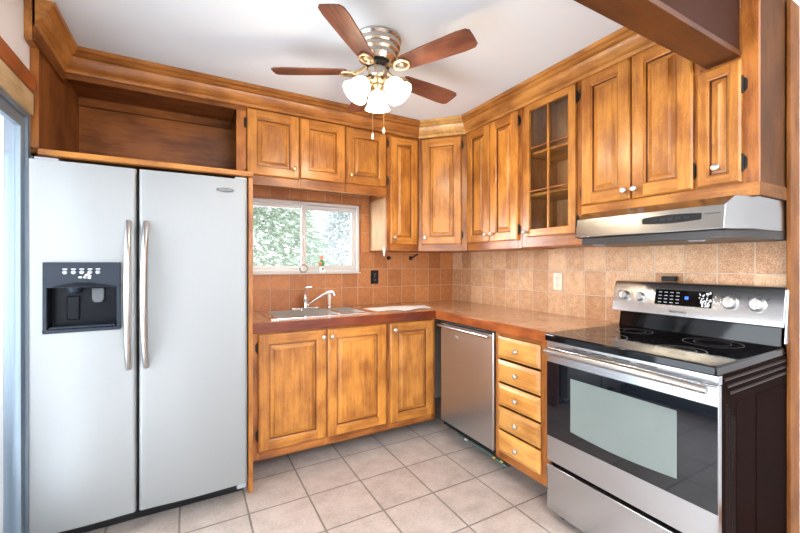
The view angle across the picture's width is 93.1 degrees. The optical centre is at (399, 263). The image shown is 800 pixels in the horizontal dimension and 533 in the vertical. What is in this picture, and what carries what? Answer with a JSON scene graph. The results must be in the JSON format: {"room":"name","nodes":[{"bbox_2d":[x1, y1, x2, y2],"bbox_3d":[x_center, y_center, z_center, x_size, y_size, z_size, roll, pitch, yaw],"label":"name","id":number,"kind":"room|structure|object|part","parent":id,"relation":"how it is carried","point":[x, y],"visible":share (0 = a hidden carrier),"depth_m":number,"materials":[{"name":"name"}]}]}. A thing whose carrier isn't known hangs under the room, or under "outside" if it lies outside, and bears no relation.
{"room":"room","nodes":[
{"label":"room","id":0,"kind":"room"},
{"bbox_2d":[0,0,33,532],"bbox_3d":[-0.553,0.069,-0.373,0.120,2.385,6.000,0,0,-29],"label":"wall","id":1,"kind":"structure","parent":0,"point":[11,11],"depth_m":1.59,"materials":[{"name":"white paint"}]},
{"bbox_2d":[0,87,30,532],"bbox_3d":[-1.171,0.311,0.795,0.076,1.906,1.884,0,0,-29],"label":"door","id":2,"kind":"structure","parent":1,"relation":"in","point":[17,121],"depth_m":1.58,"materials":[{"name":"metal"}]},
{"bbox_2d":[0,58,33,114],"bbox_3d":[-1.130,-0.686,0.805,0.016,0.093,1.902,0,0,-29],"label":"trim","id":3,"kind":"structure","parent":1,"relation":"attached to","point":[10,83],"depth_m":1.48,"materials":[{"name":"brown wood"}]},
{"bbox_2d":[0,36,34,93],"bbox_3d":[-1.109,-0.770,0.773,0.022,0.073,1.984,0,0,-29],"label":"trim","id":4,"kind":"structure","parent":1,"relation":"attached to","point":[7,55],"depth_m":1.46,"materials":[{"name":"brown wood"}]},
{"bbox_2d":[290,286,335,309],"bbox_3d":[-0.659,0.255,2.872,0.338,0.172,0.098,0,0,-12],"label":"kitchen faucet","id":5,"kind":"object","parent":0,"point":[305,303],"visible":1,"depth_m":2.85,"materials":[{"name":"silver metal"}]},
{"bbox_3d":[-0.717,0.335,2.859,0.228,0.010,0.044,0,0,-29],"label":"deck plate","id":6,"kind":"part","parent":5,"relation":"part of","materials":[{"name":"silver metal"}]},
{"bbox_3d":[-0.595,0.261,2.868,0.218,0.115,0.025,0,0,-2],"label":"spout","id":7,"kind":"part","parent":5,"relation":"part of","materials":[{"name":"silver metal"}]},
{"bbox_2d":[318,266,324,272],"bbox_3d":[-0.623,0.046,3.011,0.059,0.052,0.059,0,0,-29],"label":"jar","id":8,"kind":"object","parent":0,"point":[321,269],"depth_m":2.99,"materials":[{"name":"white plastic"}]},
{"bbox_2d":[84,397,583,532],"bbox_3d":[0.771,1.311,0.363,3.150,0.100,6.240,0,0,-29],"label":"floor","id":9,"kind":"structure","parent":0,"point":[421,477],"depth_m":2.05,"materials":[{"name":"tile"}]},
{"bbox_2d":[28,156,246,532],"bbox_3d":[-1.347,0.403,2.087,0.864,1.716,0.867,0,0,-29],"label":"refrigerator","id":10,"kind":"object","parent":9,"relation":"on","point":[137,284],"visible":1,"depth_m":1.75,"materials":[{"name":"silver metal"}]},
{"bbox_3d":[-1.410,0.358,1.700,0.378,1.601,0.066,0,0,-29],"label":"door","id":11,"kind":"part","parent":10,"relation":"part of","materials":[{"name":"metal"}]},
{"bbox_3d":[-1.231,0.146,1.716,0.034,0.693,0.104,0,0,-29],"label":"handle","id":12,"kind":"part","parent":10,"relation":"part of","materials":[{"name":"silver metal"}]},
{"bbox_3d":[-1.179,0.146,1.745,0.034,0.693,0.104,0,0,-29],"label":"handle","id":13,"kind":"part","parent":10,"relation":"part of","materials":[{"name":"silver metal"}]},
{"bbox_3d":[-1.028,0.358,1.913,0.476,1.601,0.066,0,0,-29],"label":"door","id":14,"kind":"part","parent":10,"relation":"part of","materials":[{"name":"metal"}]},
{"bbox_2d":[24,0,253,492],"bbox_3d":[-1.360,0.068,2.152,0.922,2.386,0.799,0,0,-29],"label":"tall cabinet","id":15,"kind":"object","parent":9,"relation":"on","point":[76,118],"visible":0.71,"depth_m":2.26,"materials":[{"name":"brown wood"}]},
{"bbox_3d":[-1.592,-0.722,1.649,0.029,0.435,0.010,0,0,-29],"label":"trim","id":16,"kind":"part","parent":15,"relation":"part of","materials":[{"name":"brown wood"}]},
{"bbox_3d":[-1.771,-0.739,1.968,0.025,0.532,0.721,0,0,-29],"label":"panel","id":17,"kind":"part","parent":15,"relation":"part of","materials":[{"name":"brown wood"}]},
{"bbox_2d":[33,0,77,71],"bbox_3d":[-1.621,-1.062,1.805,0.072,0.122,0.446,0,0,-29],"label":"trim","id":18,"kind":"structure","parent":15,"relation":"attached to","point":[49,21],"depth_m":1.73,"materials":[{"name":"brown wood"}]},
{"bbox_2d":[37,148,253,179],"bbox_3d":[-1.378,-0.488,2.175,0.913,0.030,0.724,0,0,-29],"label":"shelf","id":19,"kind":"object","parent":15,"relation":"attached to","point":[66,156],"depth_m":1.85,"materials":[{"name":"brown wood"}]},
{"bbox_3d":[-1.537,-0.803,2.496,0.896,0.632,0.008,0,0,-29],"label":"panel","id":20,"kind":"part","parent":15,"relation":"part of","materials":[{"name":"brown wood"}]},
{"bbox_2d":[66,46,419,138],"bbox_3d":[-0.789,-1.062,2.482,2.186,0.122,0.072,0,0,-29],"label":"trim","id":21,"kind":"structure","parent":15,"relation":"attached to","point":[87,62],"depth_m":2.32,"materials":[{"name":"brown wood"}]},
{"bbox_3d":[-0.994,0.394,2.395,0.024,1.734,0.712,0,0,-29],"label":"panel","id":22,"kind":"part","parent":15,"relation":"part of","materials":[{"name":"brown wood"}]},
{"bbox_2d":[253,323,386,461],"bbox_3d":[-0.609,0.833,2.644,0.884,0.855,0.649,0,0,-29],"label":"base cabinet","id":23,"kind":"object","parent":9,"relation":"on","point":[312,388],"visible":0.88,"depth_m":2.36,"materials":[{"name":"brown wood"}]},
{"bbox_3d":[-0.645,0.757,2.296,0.409,0.684,0.020,0,0,-29],"label":"door","id":24,"kind":"part","parent":23,"relation":"part of","materials":[{"name":"brown wood"}]},
{"bbox_3d":[-0.277,0.757,2.501,0.414,0.684,0.020,0,0,-29],"label":"door","id":25,"kind":"part","parent":23,"relation":"part of","materials":[{"name":"brown wood"}]},
{"bbox_2d":[253,300,618,342],"bbox_3d":[0.073,0.375,2.466,1.907,0.058,1.627,0,0,-29],"label":"countertop","id":26,"kind":"structure","parent":23,"relation":"on","point":[527,324],"depth_m":2.43,"materials":[{"name":"laminate"}]},
{"bbox_2d":[259,306,374,319],"bbox_3d":[-0.600,0.421,2.698,0.700,0.161,0.480,0,0,-29],"label":"sink","id":27,"kind":"object","parent":26,"relation":"in","point":[335,310],"visible":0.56,"depth_m":2.76,"materials":[{"name":"silver metal"}]},
{"bbox_2d":[269,308,338,317],"bbox_3d":[-0.675,0.422,2.632,0.413,0.160,0.349,0,0,-29],"label":"basin","id":28,"kind":"object","parent":27,"relation":"in","point":[316,311],"depth_m":2.77,"materials":[{"name":"silver metal"}]},
{"bbox_2d":[327,293,331,306],"bbox_3d":[-0.552,0.286,2.962,0.040,0.108,0.040,0,0,-29],"label":"sprayer","id":29,"kind":"object","parent":27,"relation":"on","point":[329,294],"visible":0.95,"depth_m":2.95,"materials":[{"name":"silver metal"}]},
{"bbox_2d":[329,307,363,312],"bbox_3d":[-0.397,0.422,2.787,0.166,0.160,0.349,0,0,-29],"label":"basin","id":30,"kind":"object","parent":27,"relation":"in","point":[336,309],"depth_m":2.93,"materials":[{"name":"silver metal"}]},
{"bbox_2d":[363,306,394,310],"bbox_3d":[-0.109,0.345,2.912,0.280,0.001,0.210,0,0,-35],"label":"paper sheet","id":31,"kind":"object","parent":26,"relation":"on","point":[387,307],"visible":0.86,"depth_m":2.91,"materials":[{"name":"white paper"}]},
{"bbox_2d":[393,305,430,307],"bbox_3d":[0.091,0.343,2.994,0.270,0.001,0.190,0,0,-12],"label":"paper sheet","id":32,"kind":"object","parent":31,"relation":"on","point":[419,306],"visible":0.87,"depth_m":3.03,"materials":[{"name":"white paper"}]},
{"bbox_2d":[390,306,418,310],"bbox_3d":[0.041,0.341,2.869,0.150,0.001,0.220,0,0,35],"label":"paper sheet","id":33,"kind":"object","parent":32,"relation":"on","point":[405,308],"visible":1,"depth_m":2.87,"materials":[{"name":"white paper"}]},
{"bbox_2d":[386,319,434,429],"bbox_3d":[-0.048,0.833,2.956,0.396,0.855,0.649,0,0,-29],"label":"base cabinet","id":34,"kind":"object","parent":9,"relation":"on","point":[410,344],"visible":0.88,"depth_m":2.69,"materials":[{"name":"brown wood"}]},
{"bbox_2d":[437,320,495,455],"bbox_3d":[0.663,0.836,2.633,0.632,0.850,0.540,0,0,-29],"label":"dishwasher","id":35,"kind":"object","parent":9,"relation":"on","point":[468,353],"visible":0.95,"depth_m":2.46,"materials":[{"name":"silver metal"}]},
{"bbox_3d":[0.406,0.439,2.490,0.045,0.016,0.518,0,0,-29],"label":"handle","id":36,"kind":"part","parent":35,"relation":"part of","materials":[{"name":"silver metal"}]},
{"bbox_2d":[457,433,506,466],"bbox_3d":[0.532,1.241,2.556,0.031,0.029,0.517,0,0,-28],"label":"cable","id":37,"kind":"object","parent":9,"relation":"on","point":[465,439],"visible":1,"depth_m":2.49,"materials":[{"name":"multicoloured plastic"}]},
{"bbox_2d":[496,332,551,486],"bbox_3d":[0.913,0.834,2.231,0.654,0.855,0.393,0,0,-29],"label":"base cabinet","id":38,"kind":"object","parent":9,"relation":"on","point":[521,363],"visible":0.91,"depth_m":2.07,"materials":[{"name":"brown wood"}]},
{"bbox_3d":[0.654,1.039,2.102,0.020,0.124,0.310,0,0,-29],"label":"drawer","id":39,"kind":"part","parent":38,"relation":"part of","materials":[{"name":"brown wood"}]},
{"bbox_3d":[0.654,0.901,2.102,0.020,0.124,0.310,0,0,-29],"label":"drawer","id":40,"kind":"part","parent":38,"relation":"part of","materials":[{"name":"brown wood"}]},
{"bbox_3d":[0.654,0.764,2.102,0.020,0.124,0.310,0,0,-29],"label":"drawer","id":41,"kind":"part","parent":38,"relation":"part of","materials":[{"name":"brown wood"}]},
{"bbox_3d":[0.654,0.626,2.102,0.020,0.124,0.310,0,0,-29],"label":"drawer","id":42,"kind":"part","parent":38,"relation":"part of","materials":[{"name":"brown wood"}]},
{"bbox_3d":[0.654,0.489,2.102,0.020,0.124,0.310,0,0,-29],"label":"drawer","id":43,"kind":"part","parent":38,"relation":"part of","materials":[{"name":"brown wood"}]},
{"bbox_2d":[543,280,788,532],"bbox_3d":[1.153,0.677,1.728,0.721,1.168,0.730,0,0,-29],"label":"electric range","id":44,"kind":"object","parent":9,"relation":"on","point":[669,417],"visible":0.99,"depth_m":1.54,"materials":[{"name":"metal"}]},
{"bbox_3d":[0.913,1.103,1.587,0.032,0.227,0.700,0,0,-29],"label":"storage drawer","id":45,"kind":"part","parent":44,"relation":"part of","materials":[{"name":"metal"}]},
{"bbox_3d":[1.258,0.178,2.127,0.034,0.052,0.052,0,0,-29],"label":"knob","id":46,"kind":"part","parent":44,"relation":"part of","materials":[{"name":"silver metal"}]},
{"bbox_3d":[0.914,0.397,1.588,0.028,0.032,0.702,0,0,-29],"label":"vent trim","id":47,"kind":"part","parent":44,"relation":"part of","materials":[{"name":"metal"}]},
{"bbox_3d":[1.298,0.180,2.054,0.034,0.052,0.052,0,0,-29],"label":"knob","id":48,"kind":"part","parent":44,"relation":"part of","materials":[{"name":"silver metal"}]},
{"bbox_2d":[545,324,783,376],"bbox_3d":[1.151,0.363,1.720,0.602,0.035,0.702,0,0,-29],"label":"cooktop","id":49,"kind":"object","parent":44,"relation":"in","point":[694,353],"depth_m":1.58,"materials":[{"name":"black glass"}]},
{"bbox_3d":[1.489,0.179,1.712,0.036,0.062,0.062,0,0,-29],"label":"knob","id":50,"kind":"part","parent":44,"relation":"part of","materials":[{"name":"silver metal"}]},
{"bbox_3d":[1.364,0.806,1.438,0.616,0.850,0.010,0,0,-29],"label":"panel","id":51,"kind":"part","parent":44,"relation":"part of","materials":[{"name":"metal"}]},
{"bbox_3d":[1.534,0.179,1.630,0.036,0.062,0.062,0,0,-29],"label":"knob","id":52,"kind":"part","parent":44,"relation":"part of","materials":[{"name":"silver metal"}]},
{"bbox_2d":[253,184,452,397],"bbox_3d":[-0.697,0.069,3.043,2.950,2.385,0.128,0,0,-29],"label":"wall","id":53,"kind":"structure","parent":0,"point":[428,276],"depth_m":3.19,"materials":[{"name":"tile"}]},
{"bbox_2d":[253,196,360,274],"bbox_3d":[-0.752,-0.206,2.986,0.921,0.574,0.135,0,0,-29],"label":"window","id":54,"kind":"structure","parent":53,"relation":"in","point":[355,210],"depth_m":2.99,"materials":[{"name":"white plastic"}]},
{"bbox_3d":[-0.948,-0.204,2.906,0.454,0.506,0.025,0,0,-29],"label":"sash","id":55,"kind":"part","parent":54,"relation":"part of","materials":[{"name":"white plastic"}]},
{"bbox_3d":[-0.735,0.077,2.945,0.909,0.008,0.047,0,0,-29],"label":"sill","id":56,"kind":"part","parent":54,"relation":"part of","materials":[{"name":"white plastic"}]},
{"bbox_2d":[318,256,324,272],"bbox_3d":[-0.623,0.004,3.010,0.059,0.136,0.062,0,0,-29],"label":"figurine","id":57,"kind":"object","parent":54,"relation":"on","point":[321,269],"visible":1,"depth_m":2.99,"materials":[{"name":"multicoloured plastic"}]},
{"bbox_3d":[-0.578,-0.204,3.077,0.454,0.506,0.025,0,0,-29],"label":"sash","id":58,"kind":"part","parent":54,"relation":"part of","materials":[{"name":"white plastic"}]},
{"bbox_2d":[246,107,385,196],"bbox_3d":[-0.614,-0.820,2.803,1.014,0.603,0.371,0,0,-29],"label":"upper cabinet","id":59,"kind":"object","parent":53,"relation":"attached to","point":[283,150],"visible":0.81,"depth_m":2.63,"materials":[{"name":"brown wood"}]},
{"bbox_3d":[-0.836,-0.788,2.510,0.334,0.426,0.020,0,0,-29],"label":"door","id":60,"kind":"part","parent":59,"relation":"part of","materials":[{"name":"brown wood"}]},
{"bbox_3d":[-0.542,-0.791,2.674,0.324,0.416,0.020,0,0,-29],"label":"door","id":61,"kind":"part","parent":59,"relation":"part of","materials":[{"name":"brown wood"}]},
{"bbox_3d":[-0.250,-0.791,2.836,0.324,0.408,0.020,0,0,-29],"label":"door","id":62,"kind":"part","parent":59,"relation":"part of","materials":[{"name":"brown wood"}]},
{"bbox_2d":[253,184,452,310],"bbox_3d":[-0.320,-0.118,3.184,1.897,0.958,0.008,0,0,-29],"label":"backsplash","id":63,"kind":"structure","parent":53,"relation":"attached to","point":[428,276],"depth_m":3.18,"materials":[{"name":"tile"}]},
{"bbox_2d":[371,270,377,283],"bbox_3d":[-0.216,0.115,3.232,0.072,0.116,0.008,0,0,-29],"label":"wall outlet","id":64,"kind":"object","parent":53,"relation":"attached to","point":[374,273],"visible":1,"depth_m":3.23,"materials":[{"name":"black plastic"}]},
{"bbox_2d":[369,133,417,251],"bbox_3d":[-0.046,-0.611,3.119,0.286,1.021,0.371,0,0,-29],"label":"upper cabinet","id":65,"kind":"object","parent":53,"relation":"attached to","point":[393,218],"visible":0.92,"depth_m":2.99,"materials":[{"name":"brown wood"}]},
{"bbox_3d":[-0.187,-0.312,3.079,0.002,0.403,0.301,0,0,-29],"label":"panel","id":66,"kind":"part","parent":65,"relation":"part of","materials":[{"name":"brown wood"}]},
{"bbox_3d":[0.017,-0.611,3.008,0.285,1.021,0.020,0,0,-29],"label":"frame","id":67,"kind":"part","parent":65,"relation":"part of","materials":[{"name":"brown wood"}]},
{"bbox_3d":[0.033,-0.570,2.994,0.244,0.834,0.020,0,0,-29],"label":"door","id":68,"kind":"part","parent":65,"relation":"part of","materials":[{"name":"brown wood"}]},
{"bbox_2d":[410,134,491,252],"bbox_3d":[0.400,-0.611,3.228,0.595,1.021,0.614,0,0,-29],"label":"upper cabinet","id":69,"kind":"object","parent":53,"relation":"attached to","point":[442,161],"visible":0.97,"depth_m":2.99,"materials":[{"name":"brown wood"}]},
{"bbox_3d":[0.328,-0.574,2.998,0.316,0.842,0.020,0,0,18],"label":"door","id":70,"kind":"part","parent":69,"relation":"part of","materials":[{"name":"brown wood"}]},
{"bbox_3d":[0.340,-0.611,3.015,0.395,1.021,0.018,0,0,18],"label":"frame","id":71,"kind":"part","parent":69,"relation":"part of","materials":[{"name":"brown wood"}]},
{"bbox_2d":[49,0,794,119],"bbox_3d":[0.771,-1.174,0.363,3.150,0.100,6.240,0,0,-29],"label":"ceiling","id":72,"kind":"structure","parent":0,"point":[239,40],"depth_m":1.88,"materials":[{"name":"white paint"}]},
{"bbox_2d":[271,4,477,139],"bbox_3d":[-0.103,-0.874,1.931,0.999,0.499,1.004,0,0,-29],"label":"ceiling fan","id":73,"kind":"object","parent":72,"relation":"hanging from","point":[377,47],"visible":1,"depth_m":1.83,"materials":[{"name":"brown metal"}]},
{"bbox_3d":[-0.449,-0.963,1.899,0.372,0.006,0.120,0,12,-1],"label":"blade","id":74,"kind":"part","parent":73,"relation":"part of","materials":[{"name":"brown wood"}]},
{"bbox_3d":[-0.211,-0.963,1.584,0.120,0.006,0.372,13,4,17],"label":"blade","id":75,"kind":"part","parent":73,"relation":"part of","materials":[{"name":"brown wood"}]},
{"bbox_3d":[-0.207,-0.850,1.842,0.131,0.129,0.134,0,0,-29],"label":"lamp shade","id":76,"kind":"part","parent":73,"relation":"part of","materials":[{"name":"white glass"}]},
{"bbox_3d":[-0.194,-0.865,1.852,0.046,0.048,0.046,0,0,-29],"label":"bulb","id":77,"kind":"part","parent":73,"relation":"part of","materials":[{"name":"white glass"}]},
{"bbox_3d":[-0.224,-0.963,2.223,0.120,0.006,0.372,-13,4,-19],"label":"blade","id":78,"kind":"part","parent":73,"relation":"part of","materials":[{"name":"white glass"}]},
{"bbox_3d":[-0.155,-0.906,1.877,0.068,0.040,0.044,0,0,-29],"label":"lamp arm","id":79,"kind":"part","parent":73,"relation":"part of","materials":[{"name":"gold metal"}]},
{"bbox_3d":[-0.138,-0.790,1.906,0.003,0.275,0.003,0,0,-29],"label":"pull chain","id":80,"kind":"part","parent":73,"relation":"part of","materials":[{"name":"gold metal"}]},
{"bbox_3d":[-0.116,-0.850,2.023,0.129,0.129,0.131,0,0,-29],"label":"lamp shade","id":81,"kind":"part","parent":73,"relation":"part of","materials":[{"name":"white glass"}]},
{"bbox_3d":[-0.065,-0.906,1.886,0.067,0.040,0.043,0,0,44],"label":"lamp arm","id":82,"kind":"part","parent":73,"relation":"part of","materials":[{"name":"gold metal"}]},
{"bbox_3d":[-0.027,-0.865,1.862,0.046,0.048,0.046,0,0,-29],"label":"bulb","id":83,"kind":"part","parent":73,"relation":"part of","materials":[{"name":"white glass"}]},
{"bbox_3d":[-0.006,-0.850,1.855,0.129,0.129,0.131,0,0,-29],"label":"lamp shade","id":84,"kind":"part","parent":73,"relation":"part of","materials":[{"name":"white glass"}]},
{"bbox_3d":[0.154,-0.963,2.108,0.372,0.006,0.120,0,-12,-37],"label":"blade","id":85,"kind":"part","parent":73,"relation":"part of","materials":[{"name":"brown wood"}]},
{"bbox_3d":[0.162,-0.963,1.714,0.372,0.006,0.120,0,-12,35],"label":"blade","id":86,"kind":"part","parent":73,"relation":"part of","materials":[{"name":"brown wood"}]},
{"bbox_2d":[419,115,465,138],"bbox_3d":[0.320,-1.062,2.951,0.383,0.122,0.072,0,0,18],"label":"trim","id":87,"kind":"structure","parent":72,"relation":"attached to","point":[452,125],"depth_m":2.95,"materials":[{"name":"brown wood"}]},
{"bbox_2d":[574,0,740,68],"bbox_3d":[0.221,-0.967,0.928,2.496,0.314,0.114,0,0,-29],"label":"ceiling beam","id":88,"kind":"structure","parent":72,"relation":"attached to","point":[705,33],"depth_m":1.34,"materials":[{"name":"brown wood"}]},
{"bbox_2d":[461,27,657,133],"bbox_3d":[0.858,-1.062,2.233,0.072,0.122,1.547,0,0,-29],"label":"trim","id":89,"kind":"structure","parent":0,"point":[622,44],"depth_m":2.13,"materials":[{"name":"brown wood"}]},
{"bbox_2d":[453,0,799,532],"bbox_3d":[2.022,0.069,1.058,0.128,2.385,5.999,0,0,-29],"label":"wall","id":90,"kind":"structure","parent":0,"point":[521,279],"depth_m":2.37,"materials":[{"name":"tile"}]},
{"bbox_2d":[467,108,554,250],"bbox_3d":[0.781,-0.611,2.773,0.371,1.021,0.547,0,0,-29],"label":"upper cabinet","id":91,"kind":"object","parent":90,"relation":"attached to","point":[494,149],"visible":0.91,"depth_m":2.66,"materials":[{"name":"brown wood"}]},
{"bbox_3d":[0.583,-0.581,2.826,0.020,0.852,0.254,0,0,-29],"label":"door","id":92,"kind":"part","parent":91,"relation":"part of","materials":[{"name":"brown wood"}]},
{"bbox_3d":[0.670,-0.611,2.711,0.020,1.021,0.547,0,0,-29],"label":"frame","id":93,"kind":"part","parent":91,"relation":"part of","materials":[{"name":"brown wood"}]},
{"bbox_3d":[0.711,-0.581,2.596,0.020,0.852,0.260,0,0,-29],"label":"door","id":94,"kind":"part","parent":91,"relation":"part of","materials":[{"name":"brown wood"}]},
{"bbox_2d":[553,273,561,289],"bbox_3d":[1.083,0.123,2.603,0.008,0.116,0.072,0,0,-29],"label":"wall outlet","id":95,"kind":"object","parent":90,"relation":"attached to","point":[557,277],"visible":1,"depth_m":2.60,"materials":[{"name":"beige plastic"}]},
{"bbox_2d":[522,81,602,247],"bbox_3d":[1.020,-0.613,2.344,0.371,1.017,0.431,0,0,-29],"label":"upper cabinet","id":96,"kind":"object","parent":90,"relation":"attached to","point":[551,125],"visible":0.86,"depth_m":2.41,"materials":[{"name":"brown wood"}]},
{"bbox_2d":[531,141,567,161],"bbox_3d":[1.049,-0.703,2.361,0.282,0.018,0.399,0,0,-29],"label":"shelf","id":97,"kind":"object","parent":96,"relation":"attached to","point":[558,153],"depth_m":2.41,"materials":[{"name":"brown wood"}]},
{"bbox_2d":[531,187,567,200],"bbox_3d":[1.049,-0.438,2.361,0.282,0.018,0.399,0,0,-29],"label":"shelf","id":98,"kind":"object","parent":96,"relation":"attached to","point":[561,194],"depth_m":2.41,"materials":[{"name":"brown wood"}]},
{"bbox_3d":[0.891,-0.589,2.272,0.020,0.840,0.372,0,0,-29],"label":"door","id":99,"kind":"part","parent":96,"relation":"part of","materials":[{"name":"brown wood"}]},
{"bbox_2d":[453,241,785,321],"bbox_3d":[1.083,0.036,2.622,0.008,0.650,2.338,0,0,-29],"label":"backsplash","id":100,"kind":"structure","parent":90,"relation":"attached to","point":[521,279],"depth_m":2.38,"materials":[{"name":"tile"}]},
{"bbox_2d":[575,195,785,246],"bbox_3d":[1.261,-0.174,1.792,0.484,0.170,0.714,0,0,-29],"label":"range hood","id":101,"kind":"object","parent":90,"relation":"attached to","point":[733,218],"visible":0.93,"depth_m":1.55,"materials":[{"name":"metal"}]},
{"bbox_3d":[1.119,-0.185,1.569,0.011,0.036,0.218,0,0,-29],"label":"control panel","id":102,"kind":"part","parent":101,"relation":"part of","materials":[{"name":"black plastic"}]},
{"bbox_2d":[580,0,786,214],"bbox_3d":[1.304,-0.691,1.834,0.371,0.861,0.757,0,0,-29],"label":"upper cabinet","id":103,"kind":"object","parent":90,"relation":"attached to","point":[658,126],"visible":0.91,"depth_m":1.63,"materials":[{"name":"brown wood"}]},
{"bbox_3d":[1.062,-0.664,1.964,0.020,0.694,0.264,0,0,-29],"label":"door","id":104,"kind":"part","parent":103,"relation":"part of","materials":[{"name":"brown wood"}]},
{"bbox_3d":[1.095,-0.359,1.857,0.028,0.028,0.028,0,0,-29],"label":"knob","id":105,"kind":"part","parent":103,"relation":"part of","materials":[{"name":"silver metal"}]},
{"bbox_3d":[1.119,-0.359,1.813,0.028,0.028,0.028,0,0,-29],"label":"knob","id":106,"kind":"part","parent":103,"relation":"part of","materials":[{"name":"silver metal"}]},
{"bbox_3d":[1.192,-0.664,1.731,0.020,0.694,0.256,0,0,-29],"label":"door","id":107,"kind":"part","parent":103,"relation":"part of","materials":[{"name":"brown wood"}]},
{"bbox_3d":[1.275,-0.389,1.533,0.028,0.028,0.028,0,0,-29],"label":"knob","id":108,"kind":"part","parent":103,"relation":"part of","materials":[{"name":"silver metal"}]},
{"bbox_3d":[1.297,-0.559,1.542,0.020,0.480,0.148,0,0,-29],"label":"door","id":109,"kind":"part","parent":103,"relation":"part of","materials":[{"name":"brown wood"}]},
{"bbox_3d":[1.315,-0.884,1.552,0.020,0.210,0.133,0,0,-29],"label":"panel","id":110,"kind":"part","parent":103,"relation":"part of","materials":[{"name":"brown wood"}]},
{"bbox_2d":[786,0,798,532],"bbox_3d":[1.646,0.085,1.587,0.100,2.352,0.014,0,0,-29],"label":"trim","id":111,"kind":"structure","parent":90,"relation":"attached to","point":[792,9],"depth_m":1.57,"materials":[{"name":"brown wood"}]},
{"bbox_2d":[661,276,677,280],"bbox_3d":[1.405,0.079,1.976,0.030,0.026,0.065,0,0,-29],"label":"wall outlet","id":112,"kind":"object","parent":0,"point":[663,278],"visible":1,"depth_m":1.96,"materials":[{"name":"black plastic"}]},
{"label":"outside","id":113,"kind":"structure","parent":0,"visible":0},
{"bbox_3d":[-7.501,2.211,7.776,70.000,0.100,75.000,0,0,-29],"label":"ground","id":114,"kind":"structure","parent":113,"visible":0},
{"bbox_2d":[253,206,336,265],"bbox_3d":[-3.038,-0.726,7.607,5.581,6.150,5.527,0,0,-29],"label":"fir tree","id":115,"kind":"object","parent":114,"relation":"on","point":[275,216],"visible":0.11,"depth_m":7.37,"materials":[{"name":"green plant"}]},
{"bbox_2d":[310,212,349,264],"bbox_3d":[-1.659,-0.771,12.803,4.813,6.075,4.828,0,0,-29],"label":"fir tree","id":116,"kind":"object","parent":114,"relation":"on","point":[341,216],"visible":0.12,"depth_m":12.35,"materials":[{"name":"green plant"}]}
]}

